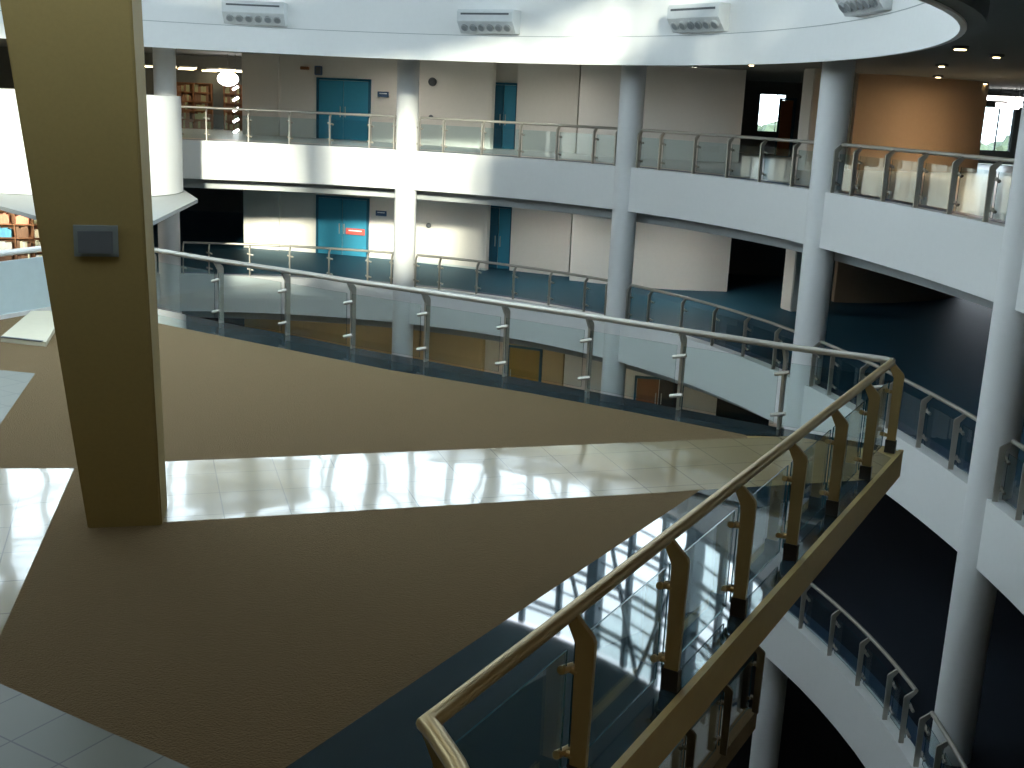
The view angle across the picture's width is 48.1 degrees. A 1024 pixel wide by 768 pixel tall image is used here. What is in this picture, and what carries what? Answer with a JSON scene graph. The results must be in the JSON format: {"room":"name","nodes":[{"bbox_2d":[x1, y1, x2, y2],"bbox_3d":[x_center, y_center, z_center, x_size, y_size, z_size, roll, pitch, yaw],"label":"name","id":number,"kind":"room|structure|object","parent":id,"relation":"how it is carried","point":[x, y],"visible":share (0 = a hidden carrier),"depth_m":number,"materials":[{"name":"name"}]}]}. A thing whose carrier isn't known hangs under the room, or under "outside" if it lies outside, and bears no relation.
{"room":"building atrium","nodes":[
{"label":"building atrium","id":0,"kind":"room"},
{"bbox_2d":[0,370,189,767],"bbox_3d":[-6.214,1.278,9.487,11.700,0.012,12.500,3,14,0],"label":"floor","id":1,"kind":"structure","parent":0,"point":[34,733],"depth_m":7.14,"materials":[{"name":"white tile"}]},
{"bbox_2d":[183,187,242,212],"bbox_3d":[-14.738,-10.523,59.484,49.600,3.182,0.250,3,14,0],"label":"wall","id":2,"kind":"structure","parent":0,"point":[209,199],"depth_m":59.60,"materials":[{"name":"paint"}]},
{"bbox_2d":[242,53,279,135],"bbox_3d":[-9.817,-11.337,44.949,1.540,3.098,0.250,6,14,13],"label":"wall","id":3,"kind":"structure","parent":0,"point":[260,72],"depth_m":44.80,"materials":[{"name":"paint"}]},
{"bbox_2d":[243,190,280,249],"bbox_3d":[-10.013,-7.025,45.998,1.540,3.182,0.250,6,14,13],"label":"wall","id":4,"kind":"structure","parent":0,"point":[261,208],"depth_m":45.96,"materials":[{"name":"paint"}]},
{"bbox_2d":[245,319,280,332],"bbox_3d":[-10.223,-2.414,47.121,1.540,3.714,0.250,6,14,13],"label":"wall","id":5,"kind":"structure","parent":0,"point":[265,323],"depth_m":46.96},
{"bbox_2d":[0,468,699,767],"bbox_3d":[-1.280,1.840,8.098,6.350,0.012,7.640,3,14,0],"label":"floor","id":6,"kind":"structure","parent":0,"point":[244,642],"depth_m":8.61,"materials":[{"name":"brown carpet"}]},
{"bbox_2d":[0,0,166,527],"bbox_3d":[-3.891,-4.597,9.162,1.890,11.750,1.402,-1,14,-13],"label":"pillar","id":7,"kind":"structure","parent":6,"relation":"on","point":[78,66],"depth_m":9.44,"materials":[{"name":"paint"}]},
{"bbox_2d":[0,315,746,468],"bbox_3d":[-4.085,0.205,14.290,12.483,0.012,6.418,11,16,30],"label":"floor","id":8,"kind":"structure","parent":0,"point":[223,397],"depth_m":14.10,"materials":[{"name":"brown carpet"}]},
{"bbox_2d":[0,311,54,346],"bbox_3d":[-7.499,-0.889,17.948,0.679,0.081,2.574,-1,14,-15],"label":"board","id":9,"kind":"object","parent":8,"relation":"on","point":[36,328],"visible":0.89,"depth_m":17.56,"materials":[{"name":"white"}]},
{"bbox_2d":[281,320,564,385],"bbox_3d":[-3.724,-1.662,45.242,12.168,3.714,0.854,8,15,21],"label":"wall","id":10,"kind":"structure","parent":0,"point":[462,350],"depth_m":44.85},
{"bbox_2d":[507,345,542,381],"bbox_3d":[0.442,-0.355,43.896,1.421,2.180,0.139,8,15,21],"label":"door","id":11,"kind":"structure","parent":10,"relation":"in","point":[524,361],"depth_m":43.76,"materials":[{"name":"wood"}]},
{"bbox_2d":[280,191,572,276],"bbox_3d":[-3.515,-6.272,44.119,12.168,3.182,0.854,8,15,21],"label":"wall","id":12,"kind":"structure","parent":0,"point":[456,230],"depth_m":43.41,"materials":[{"name":"paint"}]},
{"bbox_2d":[316,195,369,256],"bbox_3d":[-6.695,-6.225,45.196,2.232,2.300,0.139,6,14,15],"label":"door","id":13,"kind":"structure","parent":12,"relation":"in","point":[331,227],"depth_m":45.18,"materials":[{"name":"wood"}]},
{"bbox_2d":[346,228,364,234],"bbox_3d":[-6.157,-5.979,45.005,0.800,0.240,0.060,6,14,16],"label":"notice","id":14,"kind":"object","parent":13,"relation":"attached to","point":[352,231],"visible":1,"depth_m":44.99,"materials":[{"name":"red paint"}]},
{"bbox_2d":[376,210,386,215],"bbox_3d":[-5.086,-6.627,44.526,0.440,0.200,0.060,6,14,16],"label":"door sign","id":15,"kind":"object","parent":12,"relation":"attached to","point":[378,213],"visible":1,"depth_m":44.51,"materials":[{"name":"blue paint"}]},
{"bbox_2d":[488,205,511,269],"bbox_3d":[-0.525,-5.550,43.406,1.109,2.380,0.139,7,14,18],"label":"door","id":16,"kind":"structure","parent":12,"relation":"in","point":[499,245],"depth_m":43.36,"materials":[{"name":"wood"}]},
{"bbox_2d":[280,55,580,152],"bbox_3d":[-3.319,-10.584,43.069,12.168,3.098,0.854,8,15,21],"label":"wall","id":17,"kind":"structure","parent":0,"point":[461,89],"depth_m":42.36,"materials":[{"name":"paint"}]},
{"bbox_2d":[314,66,321,74],"bbox_3d":[-7.416,-12.004,43.899,0.260,0.340,0.222,6,14,14],"label":"wall speaker","id":18,"kind":"object","parent":17,"relation":"attached to","point":[317,69],"visible":1,"depth_m":43.80},
{"bbox_2d":[315,67,320,73],"bbox_3d":[-7.414,-11.980,43.802,0.200,0.260,0.030,6,14,14],"label":"grille","id":19,"kind":"object","parent":18,"relation":"attached to","point":[317,69],"depth_m":43.79,"materials":[{"name":"metal"}]},
{"bbox_2d":[316,77,370,140],"bbox_3d":[-6.498,-10.577,44.136,2.232,2.300,0.139,6,14,15],"label":"door","id":20,"kind":"structure","parent":17,"relation":"in","point":[329,91],"depth_m":44.13,"materials":[{"name":"metal"}]},
{"bbox_2d":[378,91,388,96],"bbox_3d":[-4.888,-10.980,43.467,0.440,0.200,0.060,6,14,16],"label":"door sign","id":21,"kind":"object","parent":17,"relation":"attached to","point":[380,94],"visible":1,"depth_m":43.44,"materials":[{"name":"blue paint"}]},
{"bbox_2d":[428,77,436,85],"bbox_3d":[-2.945,-11.188,42.442,0.320,0.320,0.160,3,14,0],"label":"detector","id":22,"kind":"object","parent":17,"relation":"attached to","point":[432,81],"visible":1,"depth_m":42.38,"materials":[{"name":"plastic"}]},
{"bbox_2d":[493,82,516,149],"bbox_3d":[-0.327,-9.903,42.347,1.109,2.380,0.139,7,14,18],"label":"door","id":23,"kind":"structure","parent":17,"relation":"in","point":[506,99],"depth_m":42.30,"materials":[{"name":"metal"}]},
{"bbox_2d":[479,339,484,370],"bbox_3d":[-0.978,-1.402,44.687,0.724,3.714,1.752,12,16,33],"label":"wall","id":24,"kind":"structure","parent":0,"point":[480,350],"depth_m":43.86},
{"bbox_2d":[0,0,966,64],"bbox_3d":[-8.066,-7.079,19.134,29.557,1.713,28.597,3,14,0],"label":"ceiling","id":25,"kind":"structure","parent":0,"point":[581,29],"depth_m":30.88,"materials":[{"name":"white paint"}]},
{"bbox_2d":[222,0,287,26],"bbox_3d":[-7.303,-10.546,32.602,1.753,0.620,0.629,3,14,0],"label":"outlet","id":26,"kind":"object","parent":25,"relation":"attached to","point":[233,11],"visible":1,"depth_m":32.33,"materials":[{"name":"white metal"}]},
{"bbox_2d":[0,3,923,36],"bbox_3d":[-8.073,-6.937,19.169,29.397,0.015,28.438,3,14,0],"label":"trim","id":27,"kind":"structure","parent":25,"relation":"attached to","point":[921,3],"depth_m":29.96,"materials":[{"name":"metal"}]},
{"bbox_2d":[457,9,520,33],"bbox_3d":[-0.624,-10.062,31.859,1.835,0.620,1.342,3,14,0],"label":"outlet","id":28,"kind":"object","parent":25,"relation":"attached to","point":[473,21],"visible":1,"depth_m":31.59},
{"bbox_2d":[667,2,730,32],"bbox_3d":[4.530,-8.754,27.450,1.518,0.620,1.777,3,14,0],"label":"outlet","id":29,"kind":"object","parent":25,"relation":"attached to","point":[701,17],"visible":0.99,"depth_m":27.17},
{"bbox_2d":[835,0,892,16],"bbox_3d":[6.465,-7.037,20.759,0.821,0.620,1.812,3,14,0],"label":"outlet","id":30,"kind":"object","parent":25,"relation":"attached to","point":[849,8],"visible":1,"depth_m":20.66,"materials":[{"name":"white metal"}]},
{"bbox_2d":[483,205,487,269],"bbox_3d":[-0.769,-6.013,43.564,0.724,3.182,1.752,12,16,33],"label":"wall","id":31,"kind":"structure","parent":0,"point":[486,206],"depth_m":42.77,"materials":[{"name":"paint"}]},
{"bbox_2d":[487,62,492,148],"bbox_3d":[-0.573,-10.324,42.514,0.724,3.098,1.752,12,16,33],"label":"wall","id":32,"kind":"structure","parent":0,"point":[491,63],"depth_m":41.63,"materials":[{"name":"paint"}]},
{"bbox_2d":[484,63,517,374],"bbox_3d":[-0.492,-5.693,43.622,1.028,12.590,0.237,7,14,18],"label":"wall","id":33,"kind":"structure","parent":0,"point":[505,72],"depth_m":44.46,"materials":[{"name":"paint"}]},
{"bbox_2d":[0,0,1023,92],"bbox_3d":[-8.089,-6.738,19.184,97.382,0.300,96.283,3,14,0],"label":"ceiling","id":34,"kind":"structure","parent":0,"point":[1003,33],"depth_m":30.35,"materials":[{"name":"paint"}]},
{"bbox_2d":[179,66,196,68],"bbox_3d":[-12.844,-12.556,45.461,0.680,0.105,0.220,1,14,-6],"label":"ceiling lamp","id":35,"kind":"object","parent":34,"relation":"hanging from","point":[183,67],"visible":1,"depth_m":45.38,"materials":[{"name":"white paint"}]},
{"bbox_2d":[206,68,222,70],"bbox_3d":[-12.417,-13.128,47.890,0.680,0.105,0.220,1,14,-6],"label":"ceiling lamp","id":36,"kind":"object","parent":34,"relation":"hanging from","point":[207,69],"visible":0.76,"depth_m":47.79,"materials":[{"name":"white paint"}]},
{"bbox_2d":[217,54,238,85],"bbox_3d":[-11.582,-12.795,46.727,0.864,1.268,0.720,3,14,0],"label":"globe lamp","id":37,"kind":"object","parent":34,"relation":"hanging from","point":[227,78],"visible":0.95,"depth_m":46.56,"materials":[{"name":"glass"}]},
{"bbox_2d":[218,57,238,132],"bbox_3d":[-11.376,-11.626,45.896,0.698,3.125,0.573,9,15,24],"label":"lamps","id":38,"kind":"object","parent":34,"relation":"hanging from","point":[235,87],"depth_m":45.93,"materials":[{"name":"glass"}]},
{"bbox_2d":[935,64,948,66],"bbox_3d":[10.980,-8.137,29.291,0.320,0.080,0.320,3,14,0],"label":"recessed light","id":39,"kind":"object","parent":34,"relation":"in","point":[939,65],"visible":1,"depth_m":29.18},
{"bbox_2d":[952,46,968,50],"bbox_3d":[8.757,-6.558,22.392,0.320,0.080,0.320,3,14,0],"label":"recessed light","id":40,"kind":"object","parent":34,"relation":"in","point":[957,48],"visible":0.98,"depth_m":22.29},
{"bbox_2d":[989,54,1004,57],"bbox_3d":[10.327,-6.984,24.433,0.320,0.080,0.320,3,14,0],"label":"recessed light","id":41,"kind":"object","parent":34,"relation":"in","point":[990,55],"visible":1,"depth_m":24.32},
{"bbox_2d":[987,92,1022,101],"bbox_3d":[19.849,-11.663,46.275,1.600,0.480,0.160,3,14,0],"label":"strip light","id":42,"kind":"object","parent":34,"relation":"hanging from","point":[989,97],"visible":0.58,"depth_m":46.24,"materials":[{"name":"white paint"}]},
{"bbox_2d":[987,96,1022,100],"bbox_3d":[19.843,-11.520,46.278,1.600,0.130,0.100,3,14,0],"label":"diffuser","id":43,"kind":"object","parent":42,"relation":"attached to","point":[990,98],"depth_m":46.23,"materials":[{"name":"plastic"}]},
{"bbox_2d":[995,88,1019,108],"bbox_3d":[19.581,-11.269,45.241,0.900,0.780,0.160,3,14,0],"label":"strip light","id":44,"kind":"object","parent":34,"relation":"hanging from","point":[997,105],"visible":0.97,"depth_m":45.24,"materials":[{"name":"white paint"}]},
{"bbox_2d":[995,103,1019,108],"bbox_3d":[19.568,-10.981,45.281,0.900,0.200,0.100,3,14,0],"label":"diffuser","id":45,"kind":"object","parent":44,"relation":"attached to","point":[997,105],"depth_m":45.24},
{"bbox_2d":[1007,90,1022,106],"bbox_3d":[20.289,-11.418,45.815,0.900,0.700,0.160,3,14,0],"label":"strip light","id":46,"kind":"object","parent":34,"relation":"hanging from","point":[1011,102],"visible":0.4,"depth_m":45.78,"materials":[{"name":"white paint"}]},
{"bbox_2d":[1008,102,1022,106],"bbox_3d":[20.277,-11.168,45.845,0.900,0.200,0.100,3,14,0],"label":"diffuser","id":47,"kind":"object","parent":46,"relation":"attached to","point":[1020,103],"depth_m":45.78,"materials":[{"name":"plastic"}]},
{"bbox_2d":[0,46,1023,164],"bbox_3d":[-3.940,-12.427,50.540,75.000,3.090,0.300,3,14,0],"label":"wall","id":48,"kind":"structure","parent":0,"point":[753,89],"depth_m":50.26,"materials":[{"name":"paint"}]},
{"bbox_2d":[765,94,777,131],"bbox_3d":[11.428,-11.930,50.496,1.180,1.630,0.040,3,14,0],"label":"window","id":49,"kind":"structure","parent":48,"relation":"in","point":[767,94],"depth_m":50.47,"materials":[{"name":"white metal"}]},
{"bbox_2d":[980,106,1014,151],"bbox_3d":[21.182,-11.243,50.551,1.760,1.960,0.060,3,14,0],"label":"window","id":50,"kind":"structure","parent":48,"relation":"in","point":[986,106],"depth_m":50.55,"materials":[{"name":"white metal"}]},
{"bbox_2d":[163,436,890,521],"bbox_3d":[0.242,0.921,12.157,8.495,0.012,1.794,-2,14,-17],"label":"floor","id":51,"kind":"structure","parent":0,"point":[267,486],"depth_m":11.90,"materials":[{"name":"white tile"}]},
{"bbox_2d":[157,309,902,767],"bbox_3d":[-4.632,1.373,9.999,16.298,0.300,19.662,10,16,28],"label":"floor","id":52,"kind":"structure","parent":0,"point":[524,731],"depth_m":8.49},
{"bbox_2d":[0,246,51,319],"bbox_3d":[-8.925,-1.300,17.192,0.626,1.110,7.374,10,16,29],"label":"parapet","id":53,"kind":"object","parent":52,"relation":"on","point":[23,282],"visible":0.33,"depth_m":18.94,"materials":[{"name":"white paint"}]},
{"bbox_2d":[154,248,894,444],"bbox_3d":[-0.979,-0.811,16.687,12.804,1.102,0.340,11,16,31],"label":"glass railing","id":54,"kind":"object","parent":52,"relation":"on","point":[682,332],"visible":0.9,"depth_m":15.90,"materials":[{"name":"metal"}]},
{"bbox_2d":[416,359,904,767],"bbox_3d":[1.871,1.204,8.933,0.860,1.105,10.452,9,15,25],"label":"glass railing","id":55,"kind":"object","parent":52,"relation":"on","point":[444,753],"visible":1,"depth_m":7.57,"materials":[{"name":"gold metal"}]},
{"bbox_2d":[611,450,903,767],"bbox_3d":[2.014,1.734,9.101,0.050,0.030,10.320,10,16,28],"label":"trim","id":56,"kind":"structure","parent":52,"relation":"on","point":[622,762],"depth_m":8.48,"materials":[{"name":"paint"}]},
{"bbox_2d":[153,210,1023,495],"bbox_3d":[9.066,-0.470,29.894,42.363,0.250,86.758,-5,16,-29],"label":"floor","id":57,"kind":"structure","parent":0,"point":[940,346],"depth_m":36.56,"materials":[{"name":"teal carpet"}]},
{"bbox_2d":[0,210,41,259],"bbox_3d":[-16.692,-5.015,39.316,1.800,1.890,0.365,-1,14,-14],"label":"bookcase","id":58,"kind":"object","parent":57,"relation":"on","point":[12,225],"visible":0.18,"depth_m":39.26,"materials":[{"name":"brown wood"}]},
{"bbox_2d":[3,212,6,223],"bbox_3d":[-17.228,-5.642,38.971,0.086,0.363,0.220,-1,14,-14],"label":"book","id":59,"kind":"object","parent":58,"relation":"on","point":[4,213],"visible":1,"depth_m":38.87,"materials":[{"name":"paper"}]},
{"bbox_2d":[6,214,9,223],"bbox_3d":[-17.142,-5.614,38.999,0.082,0.304,0.220,-1,14,-14],"label":"book","id":60,"kind":"object","parent":58,"relation":"on","point":[7,215],"visible":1,"depth_m":38.91,"materials":[{"name":"paper"}]},
{"bbox_2d":[21,226,24,237],"bbox_3d":[-16.708,-5.198,39.215,0.116,0.357,0.220,-1,14,-14],"label":"book","id":61,"kind":"object","parent":58,"relation":"on","point":[22,227],"visible":1,"depth_m":39.11,"materials":[{"name":"paper"}]},
{"bbox_2d":[25,226,29,237],"bbox_3d":[-16.595,-5.210,39.240,0.103,0.378,0.220,-1,14,-14],"label":"book","id":62,"kind":"object","parent":58,"relation":"on","point":[26,227],"visible":1,"depth_m":39.15,"materials":[{"name":"paper"}]},
{"bbox_2d":[182,311,769,420],"bbox_3d":[-0.542,1.184,24.736,18.760,1.370,40.872,-5,16,-29],"label":"beam","id":63,"kind":"structure","parent":57,"relation":"attached to","point":[245,315],"depth_m":39.32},
{"bbox_2d":[569,214,731,291],"bbox_3d":[4.890,-5.036,40.608,5.639,3.182,0.787,5,14,10],"label":"wall panel","id":64,"kind":"object","parent":57,"relation":"on","point":[665,257],"visible":0.58,"depth_m":40.40,"materials":[{"name":"paint"}]},
{"bbox_2d":[780,249,801,311],"bbox_3d":[9.239,-3.963,37.014,0.620,3.182,0.620,-2,15,-19],"label":"square column","id":65,"kind":"structure","parent":57,"relation":"on","point":[793,259],"depth_m":36.94,"materials":[{"name":"paint"}]},
{"bbox_2d":[157,273,1023,614],"bbox_3d":[-0.839,0.916,24.491,17.995,1.260,39.373,-5,16,-29],"label":"wall","id":66,"kind":"structure","parent":0,"point":[934,493],"depth_m":31.89,"materials":[{"name":"white paint"}]},
{"bbox_2d":[180,241,393,283],"bbox_3d":[-7.602,-4.147,39.028,7.384,1.102,0.643,3,14,2],"label":"glass railing","id":67,"kind":"object","parent":66,"relation":"on","point":[184,242],"visible":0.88,"depth_m":39.04,"materials":[{"name":"metal"}]},
{"bbox_2d":[413,254,607,315],"bbox_3d":[-0.046,-3.241,36.716,7.536,1.102,0.700,11,16,32],"label":"glass railing","id":68,"kind":"object","parent":66,"relation":"on","point":[417,255],"visible":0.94,"depth_m":36.82,"materials":[{"name":"metal"}]},
{"bbox_2d":[157,271,1023,511],"bbox_3d":[-0.679,0.300,24.418,18.321,0.024,40.013,-5,16,-29],"label":"trim","id":69,"kind":"structure","parent":66,"relation":"attached to","point":[965,466],"depth_m":28.67,"materials":[{"name":"grey metal"}]},
{"bbox_2d":[625,284,793,368],"bbox_3d":[5.316,-1.571,30.854,0.620,1.102,7.668,-4,15,-27],"label":"glass railing","id":70,"kind":"object","parent":66,"relation":"on","point":[745,328],"visible":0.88,"depth_m":30.88,"materials":[{"name":"metal"}]},
{"bbox_2d":[809,340,976,474],"bbox_3d":[7.686,0.369,23.331,0.415,1.102,7.338,0,14,-9],"label":"glass railing","id":71,"kind":"object","parent":66,"relation":"on","point":[957,429],"visible":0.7,"depth_m":22.13,"materials":[{"name":"metal"}]},
{"bbox_2d":[992,439,1023,520],"bbox_3d":[7.921,2.295,15.466,0.528,1.102,7.589,4,14,5],"label":"glass railing","id":72,"kind":"object","parent":66,"relation":"on","point":[1002,458],"visible":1,"depth_m":18.94,"materials":[{"name":"metal"}]},
{"bbox_2d":[182,128,1012,220],"bbox_3d":[9.264,-4.822,28.834,42.363,0.250,86.758,-5,16,-29],"label":"floor","id":73,"kind":"structure","parent":0,"point":[971,193],"depth_m":35.24,"materials":[{"name":"grey tile"}]},
{"bbox_2d":[176,82,213,128],"bbox_3d":[-13.673,-11.961,49.328,1.550,1.940,0.365,1,14,-8],"label":"bookcase","id":74,"kind":"object","parent":73,"relation":"on","point":[192,93],"visible":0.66,"depth_m":49.32,"materials":[{"name":"brown wood"}]},
{"bbox_2d":[223,85,241,130],"bbox_3d":[-11.671,-11.941,49.619,1.550,1.940,0.365,1,14,-8],"label":"bookcase","id":75,"kind":"object","parent":73,"relation":"on","point":[239,105],"visible":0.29,"depth_m":49.55,"materials":[{"name":"brown wood"}]},
{"bbox_2d":[183,178,993,309],"bbox_3d":[-0.345,-3.168,23.676,18.760,1.370,40.872,-5,16,-29],"label":"beam","id":76,"kind":"structure","parent":73,"relation":"attached to","point":[187,183],"depth_m":35.96,"materials":[{"name":"white paint"}]},
{"bbox_2d":[576,65,746,162],"bbox_3d":[5.086,-9.348,39.559,5.639,3.098,0.787,5,14,10],"label":"wall panel","id":77,"kind":"object","parent":73,"relation":"on","point":[689,99],"visible":0.89,"depth_m":39.24,"materials":[{"name":"paint"}]},
{"bbox_2d":[774,98,796,156],"bbox_3d":[11.471,-10.786,48.175,0.139,2.380,1.041,-4,15,-24],"label":"door","id":78,"kind":"structure","parent":73,"relation":"on","point":[786,111],"depth_m":48.12,"materials":[{"name":"wood"}]},
{"bbox_2d":[795,68,821,170],"bbox_3d":[9.435,-8.275,35.964,0.620,3.098,0.620,-2,15,-19],"label":"square column","id":79,"kind":"structure","parent":73,"relation":"on","point":[812,77],"depth_m":35.73,"materials":[{"name":"paint"}]},
{"bbox_2d":[182,139,1023,312],"bbox_3d":[-0.641,-3.437,23.431,17.995,1.260,39.373,-5,16,-29],"label":"wall","id":80,"kind":"structure","parent":0,"point":[957,251],"depth_m":31.54,"materials":[{"name":"white paint"}]},
{"bbox_2d":[0,88,197,224],"bbox_3d":[-11.991,-6.322,30.732,7.470,2.930,12.050,3,14,0],"label":"curved balcony","id":81,"kind":"object","parent":80,"relation":"attached to","point":[169,198],"visible":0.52,"depth_m":31.75,"materials":[{"name":"white paint"}]},
{"bbox_2d":[181,105,395,149],"bbox_3d":[-7.404,-8.500,37.968,7.384,1.102,0.643,3,14,2],"label":"glass railing","id":82,"kind":"object","parent":80,"relation":"on","point":[370,116],"visible":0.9,"depth_m":37.99,"materials":[{"name":"metal"}]},
{"bbox_2d":[417,117,617,165],"bbox_3d":[0.152,-7.594,35.656,7.536,1.102,0.700,11,16,32],"label":"glass railing","id":83,"kind":"object","parent":80,"relation":"on","point":[559,126],"visible":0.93,"depth_m":35.75,"materials":[{"name":"metal"}]},
{"bbox_2d":[186,139,1004,223],"bbox_3d":[-0.482,-4.052,23.358,18.321,0.024,40.013,-5,16,-29],"label":"trim","id":84,"kind":"structure","parent":80,"relation":"attached to","point":[879,198],"depth_m":28.39,"materials":[{"name":"grey metal"}]},
{"bbox_2d":[635,129,813,186],"bbox_3d":[5.513,-5.923,29.794,0.620,1.102,7.668,-4,15,-27],"label":"glass railing","id":85,"kind":"object","parent":80,"relation":"on","point":[766,139],"visible":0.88,"depth_m":29.83,"materials":[{"name":"metal"}]},
{"bbox_2d":[830,143,1014,221],"bbox_3d":[7.883,-3.984,22.271,0.415,1.102,7.338,0,14,-9],"label":"glass railing","id":86,"kind":"object","parent":80,"relation":"on","point":[992,178],"visible":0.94,"depth_m":22.21,"materials":[{"name":"metal"}]},
{"bbox_2d":[200,317,1023,767],"bbox_3d":[8.909,4.633,30.129,44.111,0.250,91.450,-4,15,-24],"label":"floor","id":87,"kind":"structure","parent":0,"point":[894,575],"depth_m":26.59,"materials":[{"name":"carpet"}]},
{"bbox_2d":[768,421,783,428],"bbox_3d":[9.030,0.647,38.136,0.620,3.714,0.620,-2,15,-19],"label":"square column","id":88,"kind":"structure","parent":87,"relation":"on","point":[773,424],"depth_m":38.20,"materials":[{"name":"paint"}]},
{"bbox_2d":[563,354,716,415],"bbox_3d":[4.681,-0.425,41.731,5.639,3.714,0.787,5,14,10],"label":"wall panel","id":89,"kind":"object","parent":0,"point":[573,367],"visible":0.15,"depth_m":41.64,"materials":[{"name":"paint"}]},
{"bbox_2d":[633,375,683,408],"bbox_3d":[5.269,0.651,41.405,1.765,1.830,0.140,4,14,5],"label":"door","id":90,"kind":"structure","parent":89,"relation":"attached to","point":[647,387],"depth_m":41.31,"materials":[{"name":"brown wood"}]},
{"bbox_2d":[659,705,756,767],"bbox_3d":[-0.384,5.147,14.119,7.700,0.300,6.000,3,14,0],"label":"floor","id":91,"kind":"structure","parent":0,"point":[705,730],"depth_m":15.60,"materials":[{"name":"carpet"}]},
{"bbox_2d":[658,646,764,767],"bbox_3d":[2.423,4.462,14.492,0.247,1.102,4.094,10,16,29],"label":"glass railing","id":92,"kind":"object","parent":91,"relation":"on","point":[690,747],"visible":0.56,"depth_m":15.03,"materials":[{"name":"metal"}]},
{"bbox_2d":[728,238,785,275],"bbox_3d":[10.325,-5.832,44.910,4.900,3.174,0.250,3,14,0],"label":"wall","id":93,"kind":"structure","parent":0,"point":[746,257],"depth_m":45.01,"materials":[{"name":"paint"}]},
{"bbox_2d":[710,651,864,767],"bbox_3d":[-8.616,13.384,28.047,84.000,0.400,76.000,3,14,0],"label":"floor","id":94,"kind":"structure","parent":0,"point":[809,739],"depth_m":37.85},
{"bbox_2d":[152,47,181,313],"bbox_3d":[-11.786,-0.794,39.782,0.720,21.300,0.720,3,14,0],"label":"round column","id":95,"kind":"structure","parent":94,"relation":"on","point":[164,59],"depth_m":38.47,"materials":[{"name":"paint"}]},
{"bbox_2d":[392,59,419,357],"bbox_3d":[-3.794,-0.354,39.464,0.720,21.300,0.720,3,14,0],"label":"round column","id":96,"kind":"structure","parent":94,"relation":"on","point":[408,71],"depth_m":37.80,"materials":[{"name":"paint"}]},
{"bbox_2d":[601,65,646,397],"bbox_3d":[3.031,1.000,35.175,0.720,21.300,0.720,3,14,0],"label":"round column","id":97,"kind":"structure","parent":94,"relation":"on","point":[633,77],"depth_m":33.52,"materials":[{"name":"paint"}]},
{"bbox_2d":[749,60,855,767],"bbox_3d":[6.833,2.916,28.014,0.720,21.300,0.720,3,14,0],"label":"round column","id":98,"kind":"structure","parent":94,"relation":"on","point":[837,77],"depth_m":26.46,"materials":[{"name":"paint"}]},
{"bbox_2d":[929,97,1023,765],"bbox_3d":[8.021,4.841,20.332,0.720,21.300,0.720,3,14,0],"label":"round column","id":99,"kind":"structure","parent":94,"relation":"on","point":[1000,416],"depth_m":19.33,"materials":[{"name":"paint"}]},
{"bbox_2d":[829,261,835,304],"bbox_3d":[10.553,-4.235,38.374,0.500,3.182,0.300,3,14,0],"label":"strip","id":100,"kind":"object","parent":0,"point":[834,261],"visible":0.07,"depth_m":38.43,"materials":[{"name":"paint"}]},
{"bbox_2d":[759,611,927,767],"bbox_3d":[-2.830,5.879,24.960,18.466,1.260,40.246,-4,15,-24],"label":"wall","id":101,"kind":"structure","parent":0,"point":[801,655],"depth_m":23.85,"materials":[{"name":"white paint"}]},
{"bbox_2d":[787,583,917,742],"bbox_3d":[6.708,5.254,24.307,0.544,1.102,7.116,0,14,-12],"label":"glass railing","id":102,"kind":"object","parent":101,"relation":"on","point":[890,683],"visible":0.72,"depth_m":22.98,"materials":[{"name":"metal"}]},
{"bbox_2d":[788,604,945,767],"bbox_3d":[-2.645,5.265,24.884,18.760,0.024,40.884,-4,15,-24],"label":"trim","id":103,"kind":"structure","parent":101,"relation":"attached to","point":[844,653],"depth_m":23.36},
{"bbox_2d":[913,711,967,767],"bbox_3d":[6.714,7.125,16.626,0.604,1.102,7.766,5,14,10],"label":"glass railing","id":104,"kind":"object","parent":101,"relation":"on","point":[939,755],"visible":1,"depth_m":19.72,"materials":[{"name":"metal"}]},
{"bbox_2d":[844,72,856,169],"bbox_3d":[10.749,-8.547,37.324,0.500,3.098,0.300,3,14,0],"label":"strip","id":105,"kind":"object","parent":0,"point":[855,72],"visible":0.21,"depth_m":37.16,"materials":[{"name":"paint"}]},
{"bbox_2d":[831,261,954,302],"bbox_3d":[13.906,-4.530,40.210,6.129,3.182,0.916,-5,15,-27],"label":"wall","id":106,"kind":"structure","parent":0,"point":[851,284],"depth_m":39.37,"materials":[{"name":"paint"}]},
{"bbox_2d":[841,0,989,60],"bbox_3d":[-8.066,-7.090,19.131,29.996,1.690,29.035,3,14,0],"label":"ceiling","id":107,"kind":"structure","parent":0,"point":[975,13],"depth_m":12.71,"materials":[{"name":"paint"}]},
{"bbox_2d":[846,74,988,171],"bbox_3d":[14.102,-8.841,39.160,6.129,3.098,0.916,-5,15,-27],"label":"wall","id":108,"kind":"structure","parent":0,"point":[911,112],"depth_m":38.37,"materials":[{"name":"paint"}]},
{"label":"outside","id":109,"kind":"structure","parent":0,"visible":0},
{"bbox_3d":[10.655,-14.193,127.136,260.000,0.400,146.000,3,14,0],"label":"ground","id":110,"kind":"structure","parent":109,"visible":0},
{"bbox_2d":[757,121,776,131],"bbox_3d":[21.671,-13.395,92.276,11.639,15.500,11.558,3,14,0],"label":"tree","id":111,"kind":"object","parent":110,"relation":"on","point":[770,126],"visible":0.02,"depth_m":89.58,"materials":[{"name":"green plant"}]},
{"bbox_2d":[978,142,1004,164],"bbox_3d":[30.465,-10.168,81.580,11.299,15.065,11.083,3,14,0],"label":"tree","id":112,"kind":"object","parent":110,"relation":"on","point":[983,146],"visible":0.02,"depth_m":78.32,"materials":[{"name":"green plant"}]},
{"bbox_2d":[987,135,1008,150],"bbox_3d":[39.603,-11.841,89.262,11.762,15.489,11.322,3,14,0],"label":"tree","id":113,"kind":"object","parent":110,"relation":"on","point":[1000,145],"visible":0.02,"depth_m":87.18,"materials":[{"name":"green plant"}]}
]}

